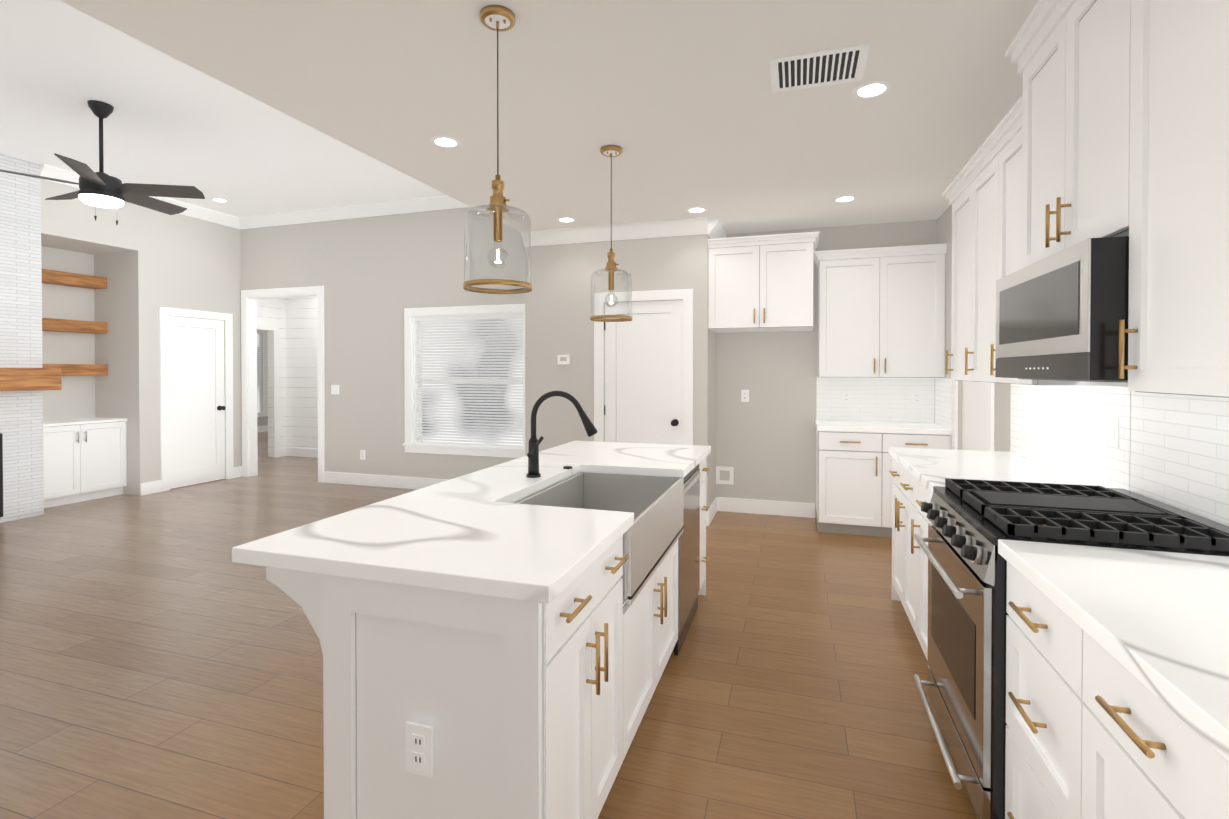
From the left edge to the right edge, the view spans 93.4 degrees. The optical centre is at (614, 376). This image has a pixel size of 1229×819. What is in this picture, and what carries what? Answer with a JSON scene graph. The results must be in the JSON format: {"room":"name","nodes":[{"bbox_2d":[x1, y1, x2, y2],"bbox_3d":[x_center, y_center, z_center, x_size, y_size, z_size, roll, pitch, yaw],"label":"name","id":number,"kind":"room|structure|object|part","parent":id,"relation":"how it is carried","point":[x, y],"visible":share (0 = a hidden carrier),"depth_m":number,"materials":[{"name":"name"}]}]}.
{"room":"kitchen","nodes":[
{"label":"kitchen","id":0,"kind":"room"},
{"bbox_2d":[41,179,241,494],"bbox_3d":[-6.698,-0.335,3.528,0.900,3.380,8.900,0,1,18],"label":"wall","id":1,"kind":"structure","parent":0,"point":[147,263],"depth_m":6.55,"materials":[{"name":"grey paint"}]},
{"bbox_2d":[0,153,43,522],"bbox_3d":[-5.822,-0.347,4.730,0.045,3.380,1.820,0,1,18],"label":"chimney breast","id":2,"kind":"structure","parent":1,"relation":"attached to","point":[21,421],"depth_m":5.44,"materials":[{"name":"white tile"}]},
{"bbox_2d":[0,433,2,516],"bbox_3d":[-5.987,0.906,4.925,0.480,0.766,0.966,0,1,18],"label":"fireplace insert","id":3,"kind":"object","parent":2,"relation":"in","point":[1,474],"visible":1,"depth_m":5.30,"materials":[{"name":"black"}]},
{"bbox_2d":[0,368,61,390],"bbox_3d":[-5.695,0.028,4.683,0.223,0.210,1.900,0,1,18],"label":"mantel shelf","id":4,"kind":"object","parent":2,"relation":"attached to","point":[22,379],"visible":1,"depth_m":5.33,"materials":[{"name":"brown wood"}]},
{"bbox_2d":[42,318,106,333],"bbox_3d":[-6.015,-0.554,6.210,0.218,0.125,0.886,0,1,18],"label":"shelf","id":5,"kind":"object","parent":1,"relation":"attached to","point":[65,325],"visible":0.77,"depth_m":6.29,"materials":[{"name":"brown wood"}]},
{"bbox_2d":[42,269,106,288],"bbox_3d":[-6.015,-1.064,6.205,0.218,0.125,0.886,0,1,18],"label":"shelf","id":6,"kind":"object","parent":1,"relation":"attached to","point":[54,277],"visible":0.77,"depth_m":6.30,"materials":[{"name":"brown wood"}]},
{"bbox_2d":[42,364,107,375],"bbox_3d":[-6.015,-0.074,6.215,0.218,0.125,0.886,0,1,18],"label":"shelf","id":7,"kind":"object","parent":1,"relation":"attached to","point":[84,369],"visible":0.58,"depth_m":6.36,"materials":[{"name":"brown wood"}]},
{"bbox_2d":[41,164,236,227],"bbox_3d":[-5.216,-1.992,6.536,0.100,0.125,2.020,0,1,18],"label":"crown molding","id":8,"kind":"structure","parent":1,"relation":"attached to","point":[198,212],"depth_m":6.86,"materials":[{"name":"white wood"}]},
{"bbox_2d":[159,307,233,491],"bbox_3d":[-5.091,0.255,7.090,0.018,2.130,0.890,0,1,18],"label":"door frame","id":9,"kind":"structure","parent":1,"relation":"attached to","point":[165,313],"depth_m":6.75,"materials":[{"name":"white wood"}]},
{"bbox_2d":[169,316,225,488],"bbox_3d":[-5.088,0.298,7.088,0.118,2.028,0.704,0,1,18],"label":"closet door","id":10,"kind":"structure","parent":1,"relation":"in","point":[197,407],"depth_m":7.09,"materials":[{"name":"white wood"}]},
{"bbox_2d":[0,0,445,216],"bbox_3d":[-4.568,-2.119,2.899,5.330,0.200,9.020,0,1,18],"label":"ceiling","id":11,"kind":"structure","parent":0,"point":[169,120],"depth_m":4.75,"materials":[{"name":"white paint"}]},
{"bbox_2d":[0,100,204,224],"bbox_3d":[-3.857,-1.591,4.359,1.294,0.884,1.298,0,1,18],"label":"ceiling fan","id":12,"kind":"object","parent":11,"relation":"hanging from","point":[101,188],"visible":1,"depth_m":4.32,"materials":[{"name":"black metal"}]},
{"bbox_3d":[-3.838,-1.683,4.330,0.270,0.699,0.270,0,1,18],"label":"motor","id":13,"kind":"part","parent":12,"relation":"part of","materials":[{"name":"black metal"}]},
{"bbox_2d":[211,198,228,201],"bbox_3d":[-4.596,-2.054,6.738,0.175,0.003,0.175,0,1,9],"label":"recessed light","id":14,"kind":"object","parent":11,"relation":"in","point":[214,199],"depth_m":6.74,"materials":[{"name":"white"}]},
{"bbox_2d":[257,296,317,457],"bbox_3d":[-5.676,-0.134,10.602,6.820,2.840,6.000,0,1,18],"label":"wall","id":15,"kind":"structure","parent":0,"point":[294,319],"depth_m":9.40,"materials":[{"name":"white paint"}]},
{"bbox_2d":[257,335,259,412],"bbox_3d":[-8.412,-0.089,13.094,0.001,2.100,1.100,0,1,18],"label":"window","id":16,"kind":"structure","parent":15,"relation":"in","point":[257,375],"depth_m":13.48,"materials":[{"name":"white"}]},
{"bbox_2d":[257,334,261,411],"bbox_3d":[-8.221,-0.083,13.018,0.050,1.774,0.610,0,1,18],"label":"window blinds","id":17,"kind":"object","parent":15,"relation":"attached to","point":[258,377],"visible":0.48,"depth_m":13.26,"materials":[{"name":"white"}]},
{"bbox_2d":[257,323,285,457],"bbox_3d":[-5.567,0.237,8.934,0.018,2.130,1.160,0,1,18],"label":"trim","id":18,"kind":"structure","parent":15,"relation":"attached to","point":[278,452],"depth_m":9.33,"materials":[{"name":"white wood"}]},
{"bbox_2d":[286,447,317,457],"bbox_3d":[-4.114,1.232,9.105,2.690,0.135,0.015,0,1,18],"label":"trim","id":19,"kind":"structure","parent":15,"relation":"attached to","point":[298,452],"depth_m":9.40,"materials":[{"name":"white wood"}]},
{"bbox_2d":[0,431,977,818],"bbox_3d":[-3.556,1.383,5.750,15.400,0.100,15.000,0,1,18],"label":"floor","id":20,"kind":"structure","parent":0,"point":[160,655],"depth_m":2.63,"materials":[{"name":"brown wood"}]},
{"bbox_2d":[43,417,126,507],"bbox_3d":[-5.854,0.900,6.173,0.555,0.857,0.886,0,1,18],"label":"base cabinet","id":21,"kind":"object","parent":20,"relation":"on","point":[84,459],"visible":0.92,"depth_m":6.13,"materials":[{"name":"white wood"}]},
{"bbox_2d":[236,451,710,818],"bbox_3d":[-0.178,0.923,2.552,0.867,0.883,2.449,0,1,18],"label":"kitchen island","id":22,"kind":"object","parent":20,"relation":"on","point":[502,640],"depth_m":1.42,"materials":[{"name":"white"}]},
{"bbox_2d":[406,721,432,777],"bbox_3d":[-0.459,0.876,1.361,0.072,0.116,0.008,0,1,18],"label":"outlet","id":23,"kind":"object","parent":22,"relation":"attached to","point":[419,737],"depth_m":1.36,"materials":[{"name":"white plastic"}]},
{"bbox_2d":[232,441,710,598],"bbox_3d":[-0.204,0.460,2.561,0.910,0.040,2.460,0,1,18],"label":"island countertop","id":24,"kind":"structure","parent":22,"relation":"on","point":[462,531],"depth_m":1.67,"materials":[{"name":"white stone"}]},
{"bbox_2d":[524,391,596,478],"bbox_3d":[-0.240,0.250,2.470,0.326,0.381,0.133,0,1,18],"label":"faucet","id":25,"kind":"object","parent":24,"relation":"on","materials":[{"name":"black metal"}]},
{"bbox_2d":[508,467,683,518],"bbox_3d":[-0.055,0.605,2.400,0.518,0.272,0.908,0,1,18],"label":"sink","id":26,"kind":"object","parent":24,"relation":"in","point":[636,491],"depth_m":2.81,"materials":[{"name":"grey metal"}]},
{"bbox_2d":[674,464,700,654],"bbox_3d":[0.167,0.916,3.151,0.524,0.861,0.592,0,1,18],"label":"dishwasher","id":27,"kind":"object","parent":22,"relation":"in","point":[689,540],"depth_m":3.04,"materials":[{"name":"silver metal"}]},
{"bbox_2d":[815,420,951,537],"bbox_3d":[2.289,0.878,5.028,1.018,0.925,0.635,0,1,18],"label":"base cabinet","id":28,"kind":"object","parent":20,"relation":"on","point":[853,479],"visible":0.79,"depth_m":4.83,"materials":[{"name":"white wood"}]},
{"bbox_2d":[889,455,911,624],"bbox_3d":[1.860,0.918,3.024,0.626,0.882,0.860,0,1,18],"label":"base cabinet","id":29,"kind":"object","parent":20,"relation":"on","point":[901,481],"depth_m":3.17,"materials":[{"name":"white wood"}]},
{"bbox_2d":[888,447,1102,494],"bbox_3d":[1.790,0.457,2.836,0.648,0.040,1.263,0,1,18],"label":"countertop","id":30,"kind":"structure","parent":29,"relation":"on","point":[930,468],"depth_m":2.79,"materials":[{"name":"white stone"}]},
{"bbox_2d":[912,479,1041,660],"bbox_3d":[1.688,0.923,2.482,0.626,0.882,0.517,0,1,18],"label":"base cabinet","id":31,"kind":"object","parent":20,"relation":"on","point":[920,522],"depth_m":2.71,"materials":[{"name":"white wood"}]},
{"bbox_2d":[1005,563,1071,818],"bbox_3d":[1.303,0.935,1.264,0.626,0.882,0.508,0,1,18],"label":"base cabinet","id":32,"kind":"object","parent":20,"relation":"on","point":[1038,638],"depth_m":1.40,"materials":[{"name":"white wood"}]},
{"bbox_2d":[913,478,1228,818],"bbox_3d":[1.429,0.887,1.891,0.709,0.967,0.754,0,1,18],"label":"range","id":33,"kind":"object","parent":20,"relation":"on","point":[971,523],"visible":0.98,"depth_m":1.74,"materials":[{"name":"silver metal"}]},
{"bbox_3d":[1.126,0.849,1.986,0.073,0.713,0.636,0,1,18],"label":"handle","id":34,"kind":"part","parent":33,"relation":"part of","materials":[{"name":"silver metal"}]},
{"bbox_2d":[933,478,1228,556],"bbox_3d":[1.468,0.435,1.874,0.628,0.062,0.754,0,1,18],"label":"cooktop","id":35,"kind":"object","parent":33,"relation":"in","point":[1084,515],"depth_m":1.72,"materials":[{"name":"black metal"}]},
{"bbox_2d":[1068,627,1228,818],"bbox_3d":[1.099,0.942,0.621,0.626,0.882,0.960,0,1,18],"label":"base cabinet","id":36,"kind":"object","parent":20,"relation":"on","point":[1117,683],"depth_m":1.01,"materials":[{"name":"white wood"}]},
{"bbox_2d":[998,539,1228,770],"bbox_3d":[0.985,0.482,0.290,0.648,0.040,2.548,0,1,18],"label":"countertop","id":37,"kind":"structure","parent":36,"relation":"on","point":[1162,618],"depth_m":1.12,"materials":[{"name":"white stone"}]},
{"bbox_2d":[59,0,1038,233],"bbox_3d":[-0.182,-1.786,1.515,3.870,0.840,9.020,0,1,18],"label":"ceiling","id":38,"kind":"structure","parent":0,"point":[681,105],"depth_m":2.82,"materials":[{"name":"white paint"}]},
{"bbox_2d":[430,136,460,147],"bbox_3d":[-0.994,-1.382,3.412,0.175,0.003,0.175,0,1,9],"label":"recessed light","id":39,"kind":"object","parent":38,"relation":"in","point":[444,141],"depth_m":3.41,"materials":[{"name":"white plastic"}]},
{"bbox_2d":[463,5,531,293],"bbox_3d":[-0.444,-0.852,2.204,0.259,1.039,0.259,0,1,18],"label":"pendant light","id":40,"kind":"object","parent":38,"relation":"hanging from","point":[498,18],"visible":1,"depth_m":2.19,"materials":[{"name":"clear glass"}]},
{"bbox_3d":[-0.444,-0.485,2.208,0.250,0.301,0.250,0,1,18],"label":"lamp shade","id":41,"kind":"part","parent":40,"relation":"part of","materials":[{"name":"clear glass"}]},
{"bbox_3d":[-0.444,-0.466,2.208,0.080,0.103,0.079,0,1,18],"label":"bulb","id":42,"kind":"part","parent":40,"relation":"part of","materials":[{"name":"clear glass"}]},
{"bbox_2d":[557,217,575,221],"bbox_3d":[-0.429,-1.399,5.163,0.175,0.003,0.175,0,1,9],"label":"recessed light","id":43,"kind":"object","parent":38,"relation":"in","point":[565,219],"depth_m":5.14,"materials":[{"name":"white"}]},
{"bbox_2d":[590,145,631,321],"bbox_3d":[-0.020,-0.865,3.528,0.259,1.039,0.259,0,1,18],"label":"pendant light","id":44,"kind":"object","parent":38,"relation":"hanging from","point":[611,151],"visible":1,"depth_m":3.51,"materials":[{"name":"clear glass"}]},
{"bbox_3d":[-0.020,-0.498,3.532,0.250,0.301,0.250,0,1,18],"label":"lamp shade","id":45,"kind":"part","parent":44,"relation":"part of","materials":[{"name":"clear glass"}]},
{"bbox_3d":[-0.020,-0.479,3.532,0.080,0.103,0.079,0,1,18],"label":"bulb","id":46,"kind":"part","parent":44,"relation":"part of","materials":[{"name":"clear glass"}]},
{"bbox_2d":[686,207,706,212],"bbox_3d":[0.689,-1.396,4.851,0.175,0.003,0.175,0,1,12],"label":"recessed light","id":47,"kind":"object","parent":38,"relation":"in","point":[697,209],"depth_m":4.85,"materials":[{"name":"white"}]},
{"bbox_2d":[769,44,869,92],"bbox_3d":[0.907,-1.372,2.590,0.400,0.007,0.300,0,1,18],"label":"ceiling vent","id":48,"kind":"object","parent":38,"relation":"in","point":[826,67],"visible":1,"depth_m":2.58,"materials":[{"name":"white metal"}]},
{"bbox_2d":[833,196,856,201],"bbox_3d":[1.807,-1.393,4.539,0.175,0.003,0.175,0,1,-21],"label":"recessed light","id":49,"kind":"object","parent":38,"relation":"in","point":[845,198],"depth_m":4.54,"materials":[{"name":"white plastic"}]},
{"bbox_2d":[852,81,891,98],"bbox_3d":[1.234,-1.376,2.780,0.175,0.003,0.175,0,1,12],"label":"recessed light","id":50,"kind":"object","parent":38,"relation":"in","point":[871,90],"depth_m":2.77,"materials":[{"name":"white plastic"}]},
{"bbox_2d":[240,207,936,517],"bbox_3d":[-1.380,-0.365,6.575,9.200,3.380,0.120,0,1,18],"label":"wall","id":51,"kind":"structure","parent":0,"point":[374,276],"depth_m":6.77,"materials":[{"name":"grey paint"}]},
{"bbox_2d":[241,286,324,482],"bbox_3d":[-4.243,0.091,7.477,1.340,2.450,0.138,0,1,18],"label":"trim","id":52,"kind":"structure","parent":51,"relation":"attached to","point":[249,298],"depth_m":7.59,"materials":[{"name":"white wood"}]},
{"bbox_2d":[237,200,420,228],"bbox_3d":[-2.882,-1.996,6.919,4.320,0.125,0.100,0,1,18],"label":"crown molding","id":53,"kind":"structure","parent":51,"relation":"attached to","point":[390,207],"depth_m":7.12,"materials":[{"name":"white wood"}]},
{"bbox_2d":[331,385,338,393],"bbox_3d":[-3.459,0.159,7.171,0.116,0.116,0.009,0,1,18],"label":"electrical outlet plate","id":54,"kind":"object","parent":51,"relation":"attached to","point":[334,388],"depth_m":7.17,"materials":[{"name":"white plastic"}]},
{"bbox_2d":[360,450,364,459],"bbox_3d":[-3.068,0.950,7.055,0.072,0.116,0.009,0,1,18],"label":"electrical outlet plate","id":55,"kind":"object","parent":51,"relation":"attached to","point":[362,452],"depth_m":7.05,"materials":[{"name":"white plastic"}]},
{"bbox_2d":[324,472,447,488],"bbox_3d":[-2.163,1.256,6.769,3.060,0.135,0.015,0,1,18],"label":"baseboard","id":56,"kind":"structure","parent":51,"relation":"attached to","point":[329,477],"depth_m":6.97,"materials":[{"name":"white wood"}]},
{"bbox_2d":[401,195,469,211],"bbox_3d":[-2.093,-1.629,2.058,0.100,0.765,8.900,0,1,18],"label":"crown molding","id":57,"kind":"structure","parent":51,"relation":"attached to","point":[437,202],"depth_m":6.65,"materials":[{"name":"white wood"}]},
{"bbox_2d":[403,304,524,457],"bbox_3d":[-1.676,0.044,6.655,1.690,1.700,0.155,0,1,18],"label":"window","id":58,"kind":"structure","parent":51,"relation":"in","point":[410,364],"depth_m":6.73,"materials":[{"name":"white wood"}]},
{"bbox_2d":[415,314,522,446],"bbox_3d":[-1.676,0.045,6.657,1.426,1.482,0.061,0,1,18],"label":"window blinds","id":59,"kind":"object","parent":58,"relation":"attached to","point":[502,332],"visible":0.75,"depth_m":6.65,"materials":[{"name":"white"}]},
{"bbox_2d":[709,224,726,238],"bbox_3d":[0.972,-1.342,5.449,0.100,0.125,0.590,0,1,18],"label":"crown molding","id":60,"kind":"structure","parent":51,"relation":"attached to","point":[723,234],"depth_m":5.49,"materials":[{"name":"white wood"}]},
{"bbox_2d":[716,466,732,484],"bbox_3d":[1.092,0.977,5.736,0.170,0.170,0.013,0,1,18],"label":"electrical outlet plate","id":61,"kind":"object","parent":51,"relation":"attached to","point":[724,475],"depth_m":5.73,"materials":[{"name":"white plastic"}]},
{"bbox_2d":[741,390,748,401],"bbox_3d":[1.280,0.186,5.672,0.072,0.116,0.009,0,1,18],"label":"electrical outlet plate","id":62,"kind":"object","parent":51,"relation":"attached to","point":[744,393],"depth_m":5.67,"materials":[{"name":"white plastic"}]},
{"bbox_2d":[707,231,819,332],"bbox_3d":[1.369,-0.830,5.309,0.942,0.795,0.622,0,1,18],"label":"upper cabinet","id":63,"kind":"object","parent":51,"relation":"attached to","point":[761,283],"visible":0.98,"depth_m":5.06,"materials":[{"name":"white wood"}]},
{"bbox_2d":[718,497,814,517],"bbox_3d":[1.455,1.267,5.624,0.930,0.135,0.015,0,1,18],"label":"baseboard","id":64,"kind":"structure","parent":51,"relation":"attached to","point":[780,508],"depth_m":5.61,"materials":[{"name":"white wood"}]},
{"bbox_2d":[842,391,850,403],"bbox_3d":[2.156,0.190,5.384,0.072,0.116,0.009,0,1,18],"label":"electrical outlet plate","id":65,"kind":"object","parent":51,"relation":"attached to","point":[846,395],"depth_m":5.38,"materials":[{"name":"white plastic"}]},
{"bbox_2d":[814,243,947,377],"bbox_3d":[2.314,-0.551,5.134,1.043,1.110,0.392,0,1,18],"label":"upper cabinet","id":66,"kind":"object","parent":51,"relation":"attached to","point":[881,311],"visible":0.98,"depth_m":4.98,"materials":[{"name":"white wood"}]},
{"bbox_2d":[816,377,952,428],"bbox_3d":[2.292,0.212,5.014,1.008,0.405,0.648,0,1,18],"label":"tile backsplash","id":67,"kind":"structure","parent":51,"relation":"attached to","point":[876,399],"depth_m":5.29,"materials":[{"name":"white tile"}]},
{"bbox_2d":[912,392,920,404],"bbox_3d":[2.716,0.191,5.207,0.072,0.116,0.009,0,1,18],"label":"electrical outlet plate","id":68,"kind":"object","parent":51,"relation":"attached to","point":[916,396],"depth_m":5.20,"materials":[{"name":"white plastic"}]},
{"bbox_2d":[525,234,715,508],"bbox_3d":[0.065,-0.037,5.744,1.800,2.740,0.600,0,1,18],"label":"wall","id":69,"kind":"structure","parent":0,"point":[558,321],"depth_m":5.54,"materials":[{"name":"grey paint"}]},
{"bbox_2d":[558,355,569,363],"bbox_3d":[-0.490,-0.165,5.591,0.120,0.090,0.023,0,1,18],"label":"electrical outlet plate","id":70,"kind":"object","parent":69,"relation":"attached to","point":[562,359],"depth_m":5.58,"materials":[{"name":"white plastic"}]},
{"bbox_2d":[521,217,720,246],"bbox_3d":[0.012,-1.341,5.381,1.890,0.125,0.100,0,1,18],"label":"crown molding","id":71,"kind":"structure","parent":69,"relation":"attached to","point":[713,228],"depth_m":5.34,"materials":[{"name":"white wood"}]},
{"bbox_2d":[594,289,692,444],"bbox_3d":[0.258,0.272,5.362,0.940,2.130,0.018,0,1,18],"label":"door frame","id":72,"kind":"structure","parent":69,"relation":"attached to","point":[686,295],"depth_m":5.30,"materials":[{"name":"white wood"}]},
{"bbox_2d":[604,300,682,444],"bbox_3d":[0.256,0.315,5.359,0.754,2.028,0.118,0,1,18],"label":"pantry door","id":73,"kind":"structure","parent":69,"relation":"in","point":[644,375],"depth_m":5.38,"materials":[{"name":"white wood"}]},
{"bbox_2d":[706,497,717,525],"bbox_3d":[0.922,1.268,5.456,0.015,0.135,0.575,0,1,18],"label":"baseboard","id":74,"kind":"structure","parent":69,"relation":"attached to","point":[713,509],"depth_m":5.41,"materials":[{"name":"white wood"}]},
{"bbox_2d":[937,205,1127,451],"bbox_3d":[1.605,0.010,0.966,0.120,2.740,9.020,0,1,18],"label":"wall","id":75,"kind":"structure","parent":0,"point":[1002,401],"depth_m":4.46,"materials":[{"name":"grey paint"}]},
{"bbox_2d":[946,180,965,380],"bbox_3d":[2.060,-0.511,3.130,0.317,1.069,0.473,0,1,18],"label":"upper cabinet","id":76,"kind":"object","parent":75,"relation":"attached to","point":[957,198],"depth_m":3.29,"materials":[{"name":"white wood"}]},
{"bbox_2d":[952,380,993,450],"bbox_3d":[2.557,0.287,4.088,0.088,2.125,0.950,0,1,18],"label":"door frame","id":77,"kind":"structure","parent":75,"relation":"attached to","point":[978,417],"depth_m":4.13,"materials":[{"name":"white"}]},
{"bbox_2d":[962,152,989,381],"bbox_3d":[1.945,-0.507,2.764,0.317,1.069,0.530,0,1,18],"label":"upper cabinet","id":78,"kind":"object","parent":75,"relation":"attached to","point":[976,366],"depth_m":2.93,"materials":[{"name":"white wood"}]},
{"bbox_2d":[990,120,1105,385],"bbox_3d":[1.829,-0.504,2.399,0.317,1.069,0.473,0,1,18],"label":"upper cabinet","id":79,"kind":"object","parent":75,"relation":"attached to","point":[1002,154],"depth_m":2.56,"materials":[{"name":"white wood"}]},
{"bbox_2d":[1014,0,1125,271],"bbox_3d":[1.624,-0.805,1.813,0.357,0.822,0.762,0,1,18],"label":"upper cabinet","id":80,"kind":"object","parent":75,"relation":"attached to","point":[1114,122],"depth_m":1.83,"materials":[{"name":"white wood"}]},
{"bbox_2d":[995,236,1128,381],"bbox_3d":[1.577,-0.179,1.834,0.434,0.383,0.752,0,1,18],"label":"microwave","id":81,"kind":"object","parent":80,"relation":"attached to","point":[1060,314],"visible":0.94,"depth_m":1.65,"materials":[{"name":"silver metal"}]},
{"bbox_2d":[1108,416,1119,447],"bbox_3d":[1.930,0.212,2.240,0.008,0.116,0.072,0,1,18],"label":"electrical outlet plate","id":82,"kind":"object","parent":75,"relation":"attached to","point":[1113,422],"depth_m":2.23,"materials":[{"name":"white plastic"}]},
{"bbox_2d":[1010,384,1228,525],"bbox_3d":[1.595,0.048,1.154,0.008,0.860,4.570,0,1,18],"label":"tile backsplash","id":83,"kind":"structure","parent":75,"relation":"attached to","point":[1173,450],"depth_m":2.10,"materials":[{"name":"white tile"}]},
{"bbox_2d":[1106,0,1221,396],"bbox_3d":[1.441,-0.584,1.238,0.357,1.252,0.568,0,1,18],"label":"upper cabinet","id":84,"kind":"object","parent":75,"relation":"attached to","point":[1174,47],"depth_m":1.35,"materials":[{"name":"white wood"}]},
{"bbox_2d":[1218,0,1228,397],"bbox_3d":[1.260,-0.578,0.666,0.357,1.252,0.868,0,1,18],"label":"upper cabinet","id":85,"kind":"object","parent":75,"relation":"attached to","point":[1223,365],"depth_m":1.18,"materials":[{"name":"white wood"}]}
]}

